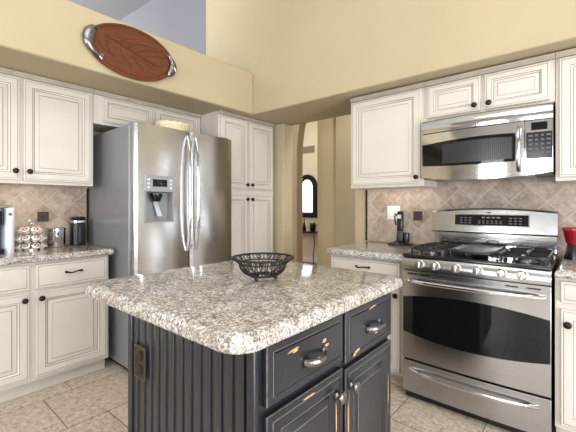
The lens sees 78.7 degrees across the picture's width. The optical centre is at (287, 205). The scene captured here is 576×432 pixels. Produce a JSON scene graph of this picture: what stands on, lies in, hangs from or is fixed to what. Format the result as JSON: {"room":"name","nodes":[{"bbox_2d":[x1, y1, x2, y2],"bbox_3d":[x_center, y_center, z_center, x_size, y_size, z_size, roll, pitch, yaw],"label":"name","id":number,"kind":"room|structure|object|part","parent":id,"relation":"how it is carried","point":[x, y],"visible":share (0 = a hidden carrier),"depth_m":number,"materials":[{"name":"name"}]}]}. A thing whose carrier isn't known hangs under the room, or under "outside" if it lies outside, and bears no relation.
{"room":"kitchen","nodes":[
{"label":"kitchen","id":0,"kind":"room"},
{"bbox_2d":[66,131,103,244],"bbox_3d":[-2.740,0.157,1.880,0.070,2.148,6.520,0,0,40],"label":"wall","id":1,"kind":"structure","parent":0,"point":[94,132],"depth_m":3.06,"materials":[{"name":"paint"}]},
{"bbox_2d":[0,185,85,244],"bbox_3d":[-2.303,0.077,2.331,0.010,0.475,1.774,0,0,40],"label":"backsplash","id":2,"kind":"structure","parent":1,"relation":"attached to","point":[62,203],"depth_m":2.77,"materials":[{"name":"tile"}]},
{"bbox_2d":[37,212,48,221],"bbox_3d":[-1.925,0.084,2.760,0.009,0.074,0.074,0,0,40],"label":"electrical outlet","id":3,"kind":"object","parent":2,"relation":"attached to","point":[41,216],"depth_m":2.76,"materials":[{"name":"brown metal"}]},
{"bbox_2d":[0,67,93,187],"bbox_3d":[-1.931,-0.534,2.494,0.364,0.760,0.922,0,0,40],"label":"upper cabinet","id":4,"kind":"object","parent":1,"relation":"attached to","point":[46,124],"visible":1,"depth_m":2.50,"materials":[{"name":"beige paint"}]},
{"bbox_3d":[-1.972,-0.524,2.228,0.018,0.696,0.435,0,0,40],"label":"door","id":5,"kind":"part","parent":4,"relation":"part of","materials":[{"name":"beige paint"}]},
{"bbox_3d":[-1.677,-0.524,2.575,0.018,0.696,0.434,0,0,40],"label":"door","id":6,"kind":"part","parent":4,"relation":"part of","materials":[{"name":"beige paint"}]},
{"bbox_2d":[86,188,88,242],"bbox_3d":[-1.720,0.081,3.014,0.017,0.468,0.018,0,0,40],"label":"trim","id":7,"kind":"structure","parent":1,"relation":"attached to","point":[87,189],"depth_m":3.01,"materials":[{"name":"brown wood"}]},
{"bbox_2d":[93,89,200,133],"bbox_3d":[-1.307,-0.783,3.229,0.364,0.261,1.004,0,0,40],"label":"upper cabinet","id":8,"kind":"object","parent":1,"relation":"attached to","point":[111,111],"visible":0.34,"depth_m":2.97,"materials":[{"name":"beige paint"}]},
{"bbox_3d":[-1.342,-0.772,2.969,0.018,0.199,0.434,0,0,40],"label":"door","id":9,"kind":"part","parent":8,"relation":"part of","materials":[{"name":"beige paint"}]},
{"bbox_3d":[-1.041,-0.772,3.324,0.018,0.199,0.449,0,0,40],"label":"door","id":10,"kind":"part","parent":8,"relation":"part of","materials":[{"name":"beige paint"}]},
{"bbox_2d":[68,0,150,19],"bbox_3d":[-3.070,-3.045,4.574,3.400,10.436,8.000,0,0,40],"label":"ceiling","id":11,"kind":"structure","parent":0,"point":[116,9],"depth_m":6.42,"materials":[{"name":"grey paint"}]},
{"bbox_2d":[0,0,252,115],"bbox_3d":[-2.612,-1.126,1.475,0.788,0.416,6.067,0,0,40],"label":"soffit","id":12,"kind":"structure","parent":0,"point":[43,38],"depth_m":2.45,"materials":[{"name":"paint"}]},
{"bbox_2d":[82,23,176,80],"bbox_3d":[-1.124,-1.120,2.565,0.066,0.380,0.694,0,0,40],"label":"serving platter","id":13,"kind":"object","parent":12,"relation":"attached to","point":[128,51],"visible":1,"depth_m":2.55,"materials":[{"name":"red wood"}]},
{"bbox_3d":[-1.300,-1.103,2.350,0.056,0.223,0.139,0,0,40],"label":"fish handle","id":14,"kind":"part","parent":13,"relation":"part of","materials":[{"name":"grey metal"}]},
{"bbox_3d":[-0.927,-1.119,2.790,0.056,0.190,0.095,0,0,40],"label":"fish handle","id":15,"kind":"part","parent":13,"relation":"part of","materials":[{"name":"grey metal"}]},
{"bbox_2d":[119,0,205,54],"bbox_3d":[-4.436,-2.968,5.668,0.100,8.600,10.100,0,0,40],"label":"wall","id":16,"kind":"structure","parent":0,"point":[181,22],"depth_m":7.85,"materials":[{"name":"grey paint"}]},
{"bbox_2d":[0,358,555,431],"bbox_3d":[-0.237,1.282,-0.094,6.440,0.100,6.750,0,0,40],"label":"floor","id":17,"kind":"structure","parent":0,"point":[97,401],"depth_m":2.11,"materials":[{"name":"tile"}]},
{"bbox_2d":[0,255,107,402],"bbox_3d":[-1.832,0.797,2.429,0.599,0.866,0.932,0,0,40],"label":"base cabinet","id":18,"kind":"object","parent":17,"relation":"on","point":[52,333],"visible":0.96,"depth_m":2.33,"materials":[{"name":"beige paint"}]},
{"bbox_3d":[-1.791,0.458,2.081,0.018,0.157,0.425,0,0,40],"label":"drawer","id":19,"kind":"part","parent":18,"relation":"part of","materials":[{"name":"beige paint"}]},
{"bbox_3d":[-1.791,0.832,2.081,0.018,0.551,0.425,0,0,40],"label":"door","id":20,"kind":"part","parent":18,"relation":"part of","materials":[{"name":"beige paint"}]},
{"bbox_3d":[-1.652,0.598,2.205,0.030,0.036,0.036,0,0,40],"label":"knob","id":21,"kind":"part","parent":18,"relation":"part of","materials":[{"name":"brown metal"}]},
{"bbox_2d":[0,244,113,265],"bbox_3d":[-1.983,0.340,2.252,0.578,0.044,1.466,0,0,40],"label":"countertop","id":22,"kind":"structure","parent":18,"relation":"on","point":[68,251],"depth_m":2.40,"materials":[{"name":"stone"}]},
{"bbox_2d":[0,204,13,254],"bbox_3d":[-2.000,0.153,2.353,0.305,0.328,0.238,0,0,40],"label":"coffee machine","id":23,"kind":"object","parent":22,"relation":"on","point":[6,212],"visible":1,"depth_m":2.36,"materials":[{"name":"silver metal"}]},
{"bbox_2d":[0,248,4,254],"bbox_3d":[-1.956,0.300,2.316,0.170,0.034,0.123,0,0,40],"label":"drip tray","id":24,"kind":"object","parent":23,"relation":"on","point":[2,250],"depth_m":2.30,"materials":[{"name":"black plastic"}]},
{"bbox_3d":[-1.947,0.008,2.309,0.168,0.038,0.220,0,0,40],"label":"lift handle","id":25,"kind":"part","parent":23,"relation":"part of","materials":[{"name":"metal"}]},
{"bbox_2d":[14,220,45,249],"bbox_3d":[-1.893,0.210,2.583,0.214,0.216,0.213,0,0,40],"label":"pod carousel","id":26,"kind":"object","parent":22,"relation":"on","point":[30,228],"visible":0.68,"depth_m":2.57,"materials":[{"name":"metal"}]},
{"bbox_2d":[14,243,21,250],"bbox_3d":[-1.923,0.295,2.505,0.048,0.055,0.056,0,0,20],"label":"pod","id":27,"kind":"object","parent":26,"relation":"in","point":[19,245],"visible":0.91,"depth_m":2.50,"materials":[{"name":"plastic"}]},
{"bbox_2d":[14,235,22,242],"bbox_3d":[-1.921,0.237,2.509,0.048,0.055,0.056,0,0,20],"label":"pod","id":28,"kind":"object","parent":26,"relation":"in","point":[19,236],"visible":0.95,"depth_m":2.50,"materials":[{"name":"plastic"}]},
{"bbox_2d":[21,227,29,234],"bbox_3d":[-1.883,0.179,2.523,0.048,0.055,0.056,0,0,-11],"label":"pod","id":29,"kind":"object","parent":26,"relation":"in","point":[25,229],"visible":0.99,"depth_m":2.52,"materials":[{"name":"plastic"}]},
{"bbox_2d":[22,243,29,250],"bbox_3d":[-1.867,0.295,2.505,0.048,0.055,0.056,0,0,-20],"label":"pod","id":30,"kind":"object","parent":26,"relation":"in","point":[24,246],"visible":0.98,"depth_m":2.50,"materials":[{"name":"plastic"}]},
{"bbox_2d":[22,235,29,242],"bbox_3d":[-1.868,0.237,2.509,0.048,0.055,0.056,0,0,-20],"label":"pod","id":31,"kind":"object","parent":26,"relation":"in","point":[25,238],"visible":1,"depth_m":2.50,"materials":[{"name":"plastic"}]},
{"bbox_3d":[-1.894,0.204,2.582,0.008,0.205,0.033,0,0,40],"label":"post","id":32,"kind":"part","parent":26,"relation":"part of","materials":[{"name":"metal"}]},
{"bbox_2d":[31,227,39,233],"bbox_3d":[-1.841,0.179,2.554,0.056,0.055,0.048,0,0,27],"label":"pod","id":33,"kind":"object","parent":26,"relation":"in","point":[35,229],"visible":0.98,"depth_m":2.54,"materials":[{"name":"plastic"}]},
{"bbox_2d":[32,235,39,241],"bbox_3d":[-1.827,0.237,2.542,0.056,0.055,0.048,0,0,30],"label":"pod","id":34,"kind":"object","parent":26,"relation":"in","point":[36,238],"visible":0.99,"depth_m":2.53,"materials":[{"name":"plastic"}]},
{"bbox_2d":[32,243,40,249],"bbox_3d":[-1.824,0.295,2.540,0.056,0.055,0.048,0,0,30],"label":"pod","id":35,"kind":"object","parent":26,"relation":"in","point":[35,245],"visible":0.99,"depth_m":2.53,"materials":[{"name":"plastic"}]},
{"bbox_2d":[39,242,46,248],"bbox_3d":[-1.814,0.295,2.595,0.056,0.055,0.048,0,0,-10],"label":"pod","id":36,"kind":"object","parent":26,"relation":"in","point":[42,244],"visible":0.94,"depth_m":2.58,"materials":[{"name":"plastic"}]},
{"bbox_2d":[39,234,46,241],"bbox_3d":[-1.818,0.237,2.595,0.056,0.055,0.048,0,0,-10],"label":"pod","id":37,"kind":"object","parent":26,"relation":"in","point":[41,235],"visible":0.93,"depth_m":2.58,"materials":[{"name":"plastic"}]},
{"bbox_2d":[46,227,65,246],"bbox_3d":[-1.822,0.243,2.760,0.128,0.148,0.128,0,0,40],"label":"canister","id":38,"kind":"object","parent":22,"relation":"on","point":[56,236],"visible":0.98,"depth_m":2.71,"materials":[{"name":"metal"}]},
{"bbox_3d":[-1.822,0.180,2.760,0.128,0.022,0.128,0,0,40],"label":"lid","id":39,"kind":"part","parent":38,"relation":"part of","materials":[{"name":"metal"}]},
{"bbox_2d":[70,216,85,245],"bbox_3d":[-1.716,0.202,2.867,0.102,0.231,0.100,0,0,40],"label":"canister","id":40,"kind":"object","parent":22,"relation":"on","point":[77,224],"visible":1,"depth_m":2.83,"materials":[{"name":"black plastic"}]},
{"bbox_3d":[-1.717,0.099,2.868,0.098,0.026,0.098,0,0,40],"label":"lid","id":41,"kind":"part","parent":40,"relation":"part of","materials":[{"name":"black plastic"}]},
{"bbox_3d":[-1.489,0.458,2.437,0.018,0.157,0.440,0,0,40],"label":"drawer","id":42,"kind":"part","parent":18,"relation":"part of","materials":[{"name":"beige paint"}]},
{"bbox_3d":[-1.489,0.832,2.437,0.018,0.551,0.440,0,0,40],"label":"door","id":43,"kind":"part","parent":18,"relation":"part of","materials":[{"name":"beige paint"}]},
{"bbox_2d":[89,121,230,369],"bbox_3d":[-1.076,0.305,3.080,0.873,1.850,0.922,0,0,40],"label":"refrigerator","id":44,"kind":"object","parent":17,"relation":"on","point":[160,197],"visible":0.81,"depth_m":2.74,"materials":[{"name":"silver metal"}]},
{"bbox_3d":[-0.991,-0.064,2.638,0.091,0.060,0.092,0,0,40],"label":"spout","id":45,"kind":"part","parent":44,"relation":"part of","materials":[{"name":"black plastic"}]},
{"bbox_3d":[-0.984,-0.165,2.648,0.069,0.120,0.234,0,0,40],"label":"dispenser panel","id":46,"kind":"part","parent":44,"relation":"part of","materials":[{"name":"grey plastic"}]},
{"bbox_3d":[-0.962,-0.042,2.695,0.080,1.117,0.454,0,0,40],"label":"door","id":47,"kind":"part","parent":44,"relation":"part of","materials":[{"name":"metal"}]},
{"bbox_2d":[154,120,190,132],"bbox_3d":[-0.997,-0.653,3.044,0.262,0.117,0.328,0,0,40],"label":"basket","id":48,"kind":"object","parent":44,"relation":"on","point":[182,126],"visible":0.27,"depth_m":2.93,"materials":[{"name":"beige wicker"}]},
{"bbox_3d":[-0.794,-0.101,2.807,0.072,0.924,0.023,0,0,40],"label":"handle","id":49,"kind":"part","parent":44,"relation":"part of","materials":[{"name":"metal"}]},
{"bbox_3d":[-0.744,-0.101,2.867,0.072,0.924,0.023,0,0,40],"label":"handle","id":50,"kind":"part","parent":44,"relation":"part of","materials":[{"name":"metal"}]},
{"bbox_3d":[-0.666,-0.042,3.044,0.080,1.117,0.448,0,0,40],"label":"door","id":51,"kind":"part","parent":44,"relation":"part of","materials":[{"name":"metal"}]},
{"bbox_2d":[200,110,274,258],"bbox_3d":[-0.621,0.158,3.820,0.644,2.144,0.773,0,0,40],"label":"pantry cabinet","id":52,"kind":"object","parent":17,"relation":"on","point":[251,139],"visible":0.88,"depth_m":3.65,"materials":[{"name":"beige paint"}]},
{"bbox_3d":[-0.530,-0.521,3.493,0.018,0.702,0.355,0,0,40],"label":"door","id":53,"kind":"part","parent":52,"relation":"part of","materials":[{"name":"beige paint"}]},
{"bbox_3d":[-0.530,0.495,3.493,0.018,1.223,0.355,0,0,40],"label":"door","id":54,"kind":"part","parent":52,"relation":"part of","materials":[{"name":"beige paint"}]},
{"bbox_3d":[-0.286,0.495,3.780,0.018,1.223,0.359,0,0,40],"label":"door","id":55,"kind":"part","parent":52,"relation":"part of","materials":[{"name":"beige paint"}]},
{"bbox_3d":[-0.286,-0.521,3.780,0.018,0.702,0.359,0,0,40],"label":"door","id":56,"kind":"part","parent":52,"relation":"part of","materials":[{"name":"beige paint"}]},
{"bbox_2d":[128,293,390,431],"bbox_3d":[-0.066,0.786,1.342,0.715,0.887,0.764,0,0,40],"label":"kitchen island","id":57,"kind":"object","parent":17,"relation":"on","point":[333,375],"visible":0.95,"depth_m":1.07,"materials":[{"name":"grey paint"}]},
{"bbox_3d":[-0.570,0.745,1.278,0.029,0.794,0.016,0,0,40],"label":"corner trim","id":58,"kind":"part","parent":57,"relation":"part of","materials":[{"name":"grey paint"}]},
{"bbox_2d":[134,343,145,382],"bbox_3d":[-0.515,0.542,1.216,0.080,0.116,0.008,0,0,40],"label":"outlet plate","id":59,"kind":"object","parent":57,"relation":"attached to","point":[139,351],"visible":1,"depth_m":1.21,"materials":[{"name":"brown metal"}]},
{"bbox_2d":[136,364,141,374],"bbox_3d":[-0.514,0.565,1.213,0.034,0.034,0.004,0,0,40],"label":"socket","id":60,"kind":"object","parent":59,"relation":"attached to","point":[138,366],"depth_m":1.21,"materials":[{"name":"grey plastic"}]},
{"bbox_2d":[137,351,141,360],"bbox_3d":[-0.514,0.519,1.213,0.034,0.034,0.004,0,0,40],"label":"socket","id":61,"kind":"object","parent":59,"relation":"attached to","point":[139,353],"depth_m":1.21,"materials":[{"name":"grey plastic"}]},
{"bbox_3d":[-0.328,0.738,1.075,0.601,0.788,0.012,0,0,40],"label":"beadboard panel","id":62,"kind":"part","parent":57,"relation":"part of","materials":[{"name":"grey paint"}]},
{"bbox_2d":[85,257,402,354],"bbox_3d":[-0.152,0.319,1.427,0.920,0.046,0.953,0,0,40],"label":"island countertop","id":63,"kind":"structure","parent":57,"relation":"on","point":[218,307],"depth_m":1.15,"materials":[{"name":"stone"}]},
{"bbox_2d":[231,252,294,280],"bbox_3d":[-0.102,0.250,1.425,0.258,0.092,0.258,0,0,22],"label":"wire bowl","id":64,"kind":"object","parent":63,"relation":"on","point":[241,262],"visible":1,"depth_m":1.38,"materials":[{"name":"black metal"}]},
{"bbox_3d":[-0.088,0.745,0.870,0.028,0.794,0.016,0,0,40],"label":"corner trim","id":65,"kind":"part","parent":57,"relation":"part of","materials":[{"name":"grey paint"}]},
{"bbox_3d":[0.059,0.426,1.009,0.022,0.156,0.354,0,0,40],"label":"drawer","id":66,"kind":"part","parent":57,"relation":"part of","materials":[{"name":"grey paint"}]},
{"bbox_3d":[0.058,0.825,1.010,0.020,0.595,0.354,0,0,40],"label":"door","id":67,"kind":"part","parent":57,"relation":"part of","materials":[{"name":"grey paint"}]},
{"bbox_3d":[0.092,0.433,1.004,0.037,0.030,0.110,0,0,40],"label":"handle","id":68,"kind":"part","parent":57,"relation":"part of","materials":[{"name":"grey metal"}]},
{"bbox_3d":[0.167,0.598,1.097,0.030,0.038,0.039,0,0,40],"label":"knob","id":69,"kind":"part","parent":57,"relation":"part of","materials":[{"name":"grey metal"}]},
{"bbox_3d":[0.224,0.598,1.164,0.030,0.038,0.039,0,0,40],"label":"knob","id":70,"kind":"part","parent":57,"relation":"part of","materials":[{"name":"grey metal"}]},
{"bbox_3d":[0.298,0.434,1.290,0.022,0.172,0.347,0,0,40],"label":"drawer","id":71,"kind":"part","parent":57,"relation":"part of","materials":[{"name":"grey paint"}]},
{"bbox_3d":[0.297,0.831,1.291,0.020,0.582,0.347,0,0,40],"label":"door","id":72,"kind":"part","parent":57,"relation":"part of","materials":[{"name":"grey paint"}]},
{"bbox_3d":[0.329,0.438,1.284,0.037,0.030,0.110,0,0,40],"label":"handle","id":73,"kind":"part","parent":57,"relation":"part of","materials":[{"name":"grey metal"}]},
{"bbox_2d":[331,254,403,386],"bbox_3d":[0.741,0.797,2.723,0.585,0.866,0.693,0,0,40],"label":"base cabinet","id":74,"kind":"object","parent":17,"relation":"on","point":[389,267],"visible":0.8,"depth_m":2.35,"materials":[{"name":"beige paint"}]},
{"bbox_3d":[0.539,0.433,2.496,0.534,0.108,0.018,0,0,40],"label":"drawer","id":75,"kind":"part","parent":74,"relation":"part of","materials":[{"name":"beige paint"}]},
{"bbox_2d":[326,241,416,261],"bbox_3d":[0.736,0.340,2.733,0.608,0.044,0.696,0,0,40],"label":"countertop","id":76,"kind":"structure","parent":74,"relation":"on","point":[375,250],"depth_m":2.57,"materials":[{"name":"stone"}]},
{"bbox_2d":[387,211,413,245],"bbox_3d":[0.924,0.179,2.889,0.208,0.276,0.208,0,0,40],"label":"telephone","id":77,"kind":"object","parent":76,"relation":"on","point":[402,239],"visible":1,"depth_m":2.87,"materials":[{"name":"black plastic"}]},
{"bbox_3d":[0.539,0.814,2.497,0.534,0.587,0.018,0,0,40],"label":"door","id":78,"kind":"part","parent":74,"relation":"part of","materials":[{"name":"beige paint"}]},
{"bbox_2d":[402,208,558,431],"bbox_3d":[1.226,0.622,2.240,0.766,1.216,0.767,0,0,40],"label":"gas range","id":79,"kind":"object","parent":17,"relation":"on","point":[479,298],"visible":1,"depth_m":2.00,"materials":[{"name":"silver metal"}]},
{"bbox_3d":[0.808,0.360,2.161,0.052,0.052,0.031,0,0,40],"label":"knob","id":80,"kind":"part","parent":79,"relation":"part of","materials":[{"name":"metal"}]},
{"bbox_3d":[0.877,0.360,2.099,0.052,0.052,0.031,0,0,40],"label":"knob","id":81,"kind":"part","parent":79,"relation":"part of","materials":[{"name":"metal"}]},
{"bbox_3d":[0.966,0.360,2.021,0.052,0.052,0.031,0,0,40],"label":"knob","id":82,"kind":"part","parent":79,"relation":"part of","materials":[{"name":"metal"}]},
{"bbox_3d":[1.059,1.204,2.043,0.758,0.041,0.015,0,0,40],"label":"kick panel","id":83,"kind":"part","parent":79,"relation":"part of","materials":[{"name":"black metal"}]},
{"bbox_3d":[1.011,1.029,1.986,0.676,0.028,0.066,0,0,40],"label":"handle","id":84,"kind":"part","parent":79,"relation":"part of","materials":[{"name":"metal"}]},
{"bbox_3d":[1.003,0.464,1.982,0.730,0.025,0.083,0,0,40],"label":"handle","id":85,"kind":"part","parent":79,"relation":"part of","materials":[{"name":"metal"}]},
{"bbox_3d":[1.030,0.360,2.009,0.766,0.079,0.045,0,0,40],"label":"control panel","id":86,"kind":"part","parent":79,"relation":"part of","materials":[{"name":"metal"}]},
{"bbox_3d":[1.032,0.685,2.012,0.764,0.557,0.039,0,0,40],"label":"oven door","id":87,"kind":"part","parent":79,"relation":"part of","materials":[{"name":"metal"}]},
{"bbox_3d":[1.033,1.075,2.012,0.764,0.194,0.037,0,0,40],"label":"drawer","id":88,"kind":"part","parent":79,"relation":"part of","materials":[{"name":"metal"}]},
{"bbox_3d":[1.050,0.360,1.949,0.052,0.052,0.031,0,0,40],"label":"knob","id":89,"kind":"part","parent":79,"relation":"part of","materials":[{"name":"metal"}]},
{"bbox_2d":[403,242,557,269],"bbox_3d":[1.201,0.281,2.211,0.766,0.078,0.558,0,0,40],"label":"cooktop","id":90,"kind":"object","parent":79,"relation":"in","point":[489,256],"depth_m":2.07,"materials":[{"name":"metal"}]},
{"bbox_2d":[432,208,558,236],"bbox_3d":[1.424,0.103,2.465,0.753,0.178,0.167,0,0,40],"label":"control panel","id":91,"kind":"object","parent":79,"relation":"attached to","point":[486,222],"depth_m":2.38,"materials":[{"name":"silver metal"}]},
{"bbox_3d":[1.138,0.360,1.877,0.052,0.052,0.031,0,0,40],"label":"knob","id":92,"kind":"part","parent":79,"relation":"part of","materials":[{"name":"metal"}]},
{"bbox_3d":[1.211,0.360,1.819,0.052,0.052,0.031,0,0,40],"label":"knob","id":93,"kind":"part","parent":79,"relation":"part of","materials":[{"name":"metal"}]},
{"bbox_2d":[555,277,575,431],"bbox_3d":[1.798,0.797,1.826,0.622,0.866,0.693,0,0,40],"label":"base cabinet","id":94,"kind":"object","parent":17,"relation":"on","point":[565,289],"visible":0.96,"depth_m":1.76,"materials":[{"name":"beige paint"}]},
{"bbox_2d":[554,256,575,279],"bbox_3d":[1.820,0.340,1.813,0.671,0.044,0.696,0,0,40],"label":"countertop","id":95,"kind":"structure","parent":94,"relation":"on","point":[566,269],"depth_m":1.76,"materials":[{"name":"stone"}]},
{"bbox_2d":[562,227,575,259],"bbox_3d":[1.708,0.223,2.092,0.120,0.190,0.120,0,0,40],"label":"blender","id":96,"kind":"object","parent":95,"relation":"on","point":[569,233],"visible":1,"depth_m":2.07,"materials":[{"name":"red plastic"}]},
{"bbox_3d":[1.708,0.136,2.092,0.120,0.018,0.120,0,0,40],"label":"lid","id":97,"kind":"part","parent":96,"relation":"part of","materials":[{"name":"red plastic"}]},
{"bbox_2d":[563,230,575,244],"bbox_3d":[1.708,0.186,2.092,0.116,0.082,0.116,0,0,40],"label":"jar","id":98,"kind":"object","parent":96,"relation":"on","point":[569,235],"depth_m":2.07,"materials":[{"name":"red plastic"}]},
{"bbox_3d":[1.387,0.592,1.742,0.036,0.036,0.030,0,0,40],"label":"knob","id":99,"kind":"part","parent":94,"relation":"part of","materials":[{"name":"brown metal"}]},
{"bbox_3d":[1.603,0.432,1.593,0.578,0.106,0.018,0,0,40],"label":"drawer","id":100,"kind":"part","parent":94,"relation":"part of","materials":[{"name":"beige paint"}]},
{"bbox_3d":[1.603,0.814,1.593,0.578,0.587,0.018,0,0,40],"label":"door","id":101,"kind":"part","parent":94,"relation":"part of","materials":[{"name":"beige paint"}]},
{"bbox_2d":[292,123,305,262],"bbox_3d":[0.697,-0.869,5.147,3.200,4.199,0.150,0,0,40],"label":"wall","id":102,"kind":"structure","parent":0,"point":[298,131],"depth_m":5.57,"materials":[{"name":"paint"}]},
{"bbox_2d":[303,121,316,257],"bbox_3d":[1.965,-0.869,6.563,6.300,4.199,0.150,0,0,40],"label":"wall","id":103,"kind":"structure","parent":0,"point":[310,135],"depth_m":7.71,"materials":[{"name":"paint"}]},
{"bbox_2d":[303,145,314,153],"bbox_3d":[0.439,-1.243,7.748,0.360,0.150,0.013,0,0,40],"label":"air vent","id":104,"kind":"object","parent":103,"relation":"in","point":[308,149],"visible":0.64,"depth_m":7.72,"materials":[{"name":"metal"}]},
{"bbox_2d":[303,175,316,217],"bbox_3d":[0.418,-0.221,7.747,0.550,0.945,0.038,0,0,40],"label":"wall mirror","id":105,"kind":"object","parent":103,"relation":"attached to","point":[309,182],"visible":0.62,"depth_m":7.68,"materials":[{"name":"black"}]},
{"bbox_3d":[0.418,-0.221,7.747,0.324,0.719,0.002,0,0,40],"label":"glass","id":106,"kind":"part","parent":105,"relation":"part of","materials":[{"name":"mirror"}]},
{"bbox_2d":[303,256,316,262],"bbox_3d":[0.724,1.176,7.497,2.600,0.108,0.028,0,0,40],"label":"baseboard","id":107,"kind":"structure","parent":103,"relation":"attached to","point":[306,259],"depth_m":7.69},
{"bbox_2d":[317,117,335,266],"bbox_3d":[0.647,-0.869,4.829,0.316,4.199,0.399,0,0,40],"label":"pier","id":108,"kind":"object","parent":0,"point":[326,128],"visible":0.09,"depth_m":4.68,"materials":[{"name":"paint"}]},
{"bbox_2d":[336,114,354,246],"bbox_3d":[1.316,-0.869,4.233,1.473,4.199,0.438,0,0,40],"label":"wall","id":109,"kind":"structure","parent":0,"point":[345,196],"depth_m":4.45,"materials":[{"name":"paint"}]},
{"bbox_2d":[206,0,575,125],"bbox_3d":[1.710,-1.943,2.200,6.440,2.050,0.632,0,0,40],"label":"soffit","id":110,"kind":"structure","parent":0,"point":[306,60],"depth_m":2.78,"materials":[{"name":"paint"}]},
{"bbox_2d":[273,123,564,262],"bbox_3d":[1.857,0.157,2.372,6.440,2.148,0.180,0,0,40],"label":"wall","id":111,"kind":"structure","parent":0,"point":[282,133],"depth_m":3.91,"materials":[{"name":"paint"}]},
{"bbox_2d":[365,190,366,239],"bbox_3d":[0.717,0.084,3.211,0.018,0.462,0.017,0,0,40],"label":"trim","id":112,"kind":"structure","parent":111,"relation":"attached to","point":[366,190],"depth_m":3.21,"materials":[{"name":"brown wood"}]},
{"bbox_2d":[350,82,436,189],"bbox_3d":[0.848,-0.527,2.879,0.613,0.758,0.349,0,0,40],"label":"upper cabinet","id":113,"kind":"object","parent":111,"relation":"attached to","point":[386,126],"visible":0.97,"depth_m":2.75,"materials":[{"name":"beige paint"}]},
{"bbox_2d":[367,177,575,253],"bbox_3d":[1.764,-0.157,2.325,2.720,0.943,0.010,0,0,40],"label":"backsplash","id":114,"kind":"structure","parent":111,"relation":"attached to","point":[542,193],"depth_m":2.68,"materials":[{"name":"tile"}]},
{"bbox_2d":[387,206,399,219],"bbox_3d":[0.912,0.059,3.034,0.113,0.117,0.010,0,0,40],"label":"switch plate","id":115,"kind":"object","parent":114,"relation":"attached to","point":[391,210],"visible":0.79,"depth_m":3.04,"materials":[{"name":"white plastic"}]},
{"bbox_2d":[413,211,421,219],"bbox_3d":[1.071,0.080,2.900,0.074,0.074,0.009,0,0,40],"label":"outlet plate","id":116,"kind":"object","parent":114,"relation":"attached to","point":[417,215],"depth_m":2.90,"materials":[{"name":"brown metal"}]},
{"bbox_2d":[423,53,555,121],"bbox_3d":[1.376,-0.763,2.431,0.768,0.285,0.349,0,0,40],"label":"upper cabinet","id":117,"kind":"object","parent":111,"relation":"attached to","point":[530,81],"visible":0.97,"depth_m":2.28,"materials":[{"name":"beige paint"}]},
{"bbox_3d":[1.150,-0.751,2.448,0.345,0.230,0.018,0,0,40],"label":"door","id":118,"kind":"part","parent":117,"relation":"part of","materials":[{"name":"beige paint"}]},
{"bbox_2d":[422,102,555,181],"bbox_3d":[1.342,-0.393,2.392,0.758,0.441,0.426,0,0,40],"label":"microwave","id":119,"kind":"object","parent":117,"relation":"attached to","point":[519,142],"visible":1,"depth_m":2.22,"materials":[{"name":"silver metal"}]},
{"bbox_3d":[1.200,-0.341,2.331,0.621,0.338,0.058,0,0,40],"label":"door","id":120,"kind":"part","parent":119,"relation":"part of","materials":[{"name":"metal"}]},
{"bbox_3d":[1.377,-0.188,2.425,0.560,0.006,0.240,0,0,40],"label":"underside lamp panel","id":121,"kind":"part","parent":119,"relation":"part of","materials":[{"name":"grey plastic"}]},
{"bbox_3d":[1.387,-0.347,2.114,0.024,0.279,0.059,0,0,40],"label":"handle","id":122,"kind":"part","parent":119,"relation":"part of","materials":[{"name":"metal"}]},
{"bbox_3d":[1.494,-0.347,2.090,0.134,0.326,0.045,0,0,40],"label":"control panel","id":123,"kind":"part","parent":119,"relation":"part of","materials":[{"name":"metal"}]},
{"bbox_3d":[1.432,-0.751,2.208,0.348,0.230,0.018,0,0,40],"label":"door","id":124,"kind":"part","parent":117,"relation":"part of","materials":[{"name":"beige paint"}]},
{"bbox_2d":[555,48,575,182],"bbox_3d":[1.913,-0.527,1.974,0.638,0.758,0.349,0,0,40],"label":"upper cabinet","id":125,"kind":"object","parent":111,"relation":"attached to","point":[566,59],"visible":1,"depth_m":2.04,"materials":[{"name":"beige paint"}]},
{"bbox_3d":[0.607,1.282,5.814,7.400,0.100,3.349,0,0,40],"label":"floor","id":126,"kind":"structure","parent":0,"visible":0},
{"bbox_2d":[303,231,316,264],"bbox_3d":[0.365,0.887,7.600,0.720,0.690,0.300,0,0,40],"label":"console table","id":127,"kind":"object","parent":126,"relation":"on","point":[315,232],"visible":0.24,"depth_m":7.30,"materials":[{"name":"brown"}]},
{"bbox_2d":[303,218,305,230],"bbox_3d":[0.350,0.406,7.613,0.090,0.270,0.090,0,0,40],"label":"vase","id":128,"kind":"object","parent":127,"relation":"on","point":[304,225],"visible":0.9,"depth_m":7.59,"materials":[{"name":"brown ceramic"}]},
{"bbox_2d":[308,222,316,231],"bbox_3d":[0.533,0.429,7.469,0.196,0.224,0.288,0,0,-25],"label":"potted plant","id":129,"kind":"object","parent":127,"relation":"on","point":[312,225],"visible":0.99,"depth_m":7.41,"materials":[{"name":"green plant"}]},
{"bbox_3d":[0.540,0.902,7.307,0.057,0.660,0.019,0,0,40],"label":"leg","id":130,"kind":"part","parent":127,"relation":"part of","materials":[{"name":"brown wood"}]}
]}

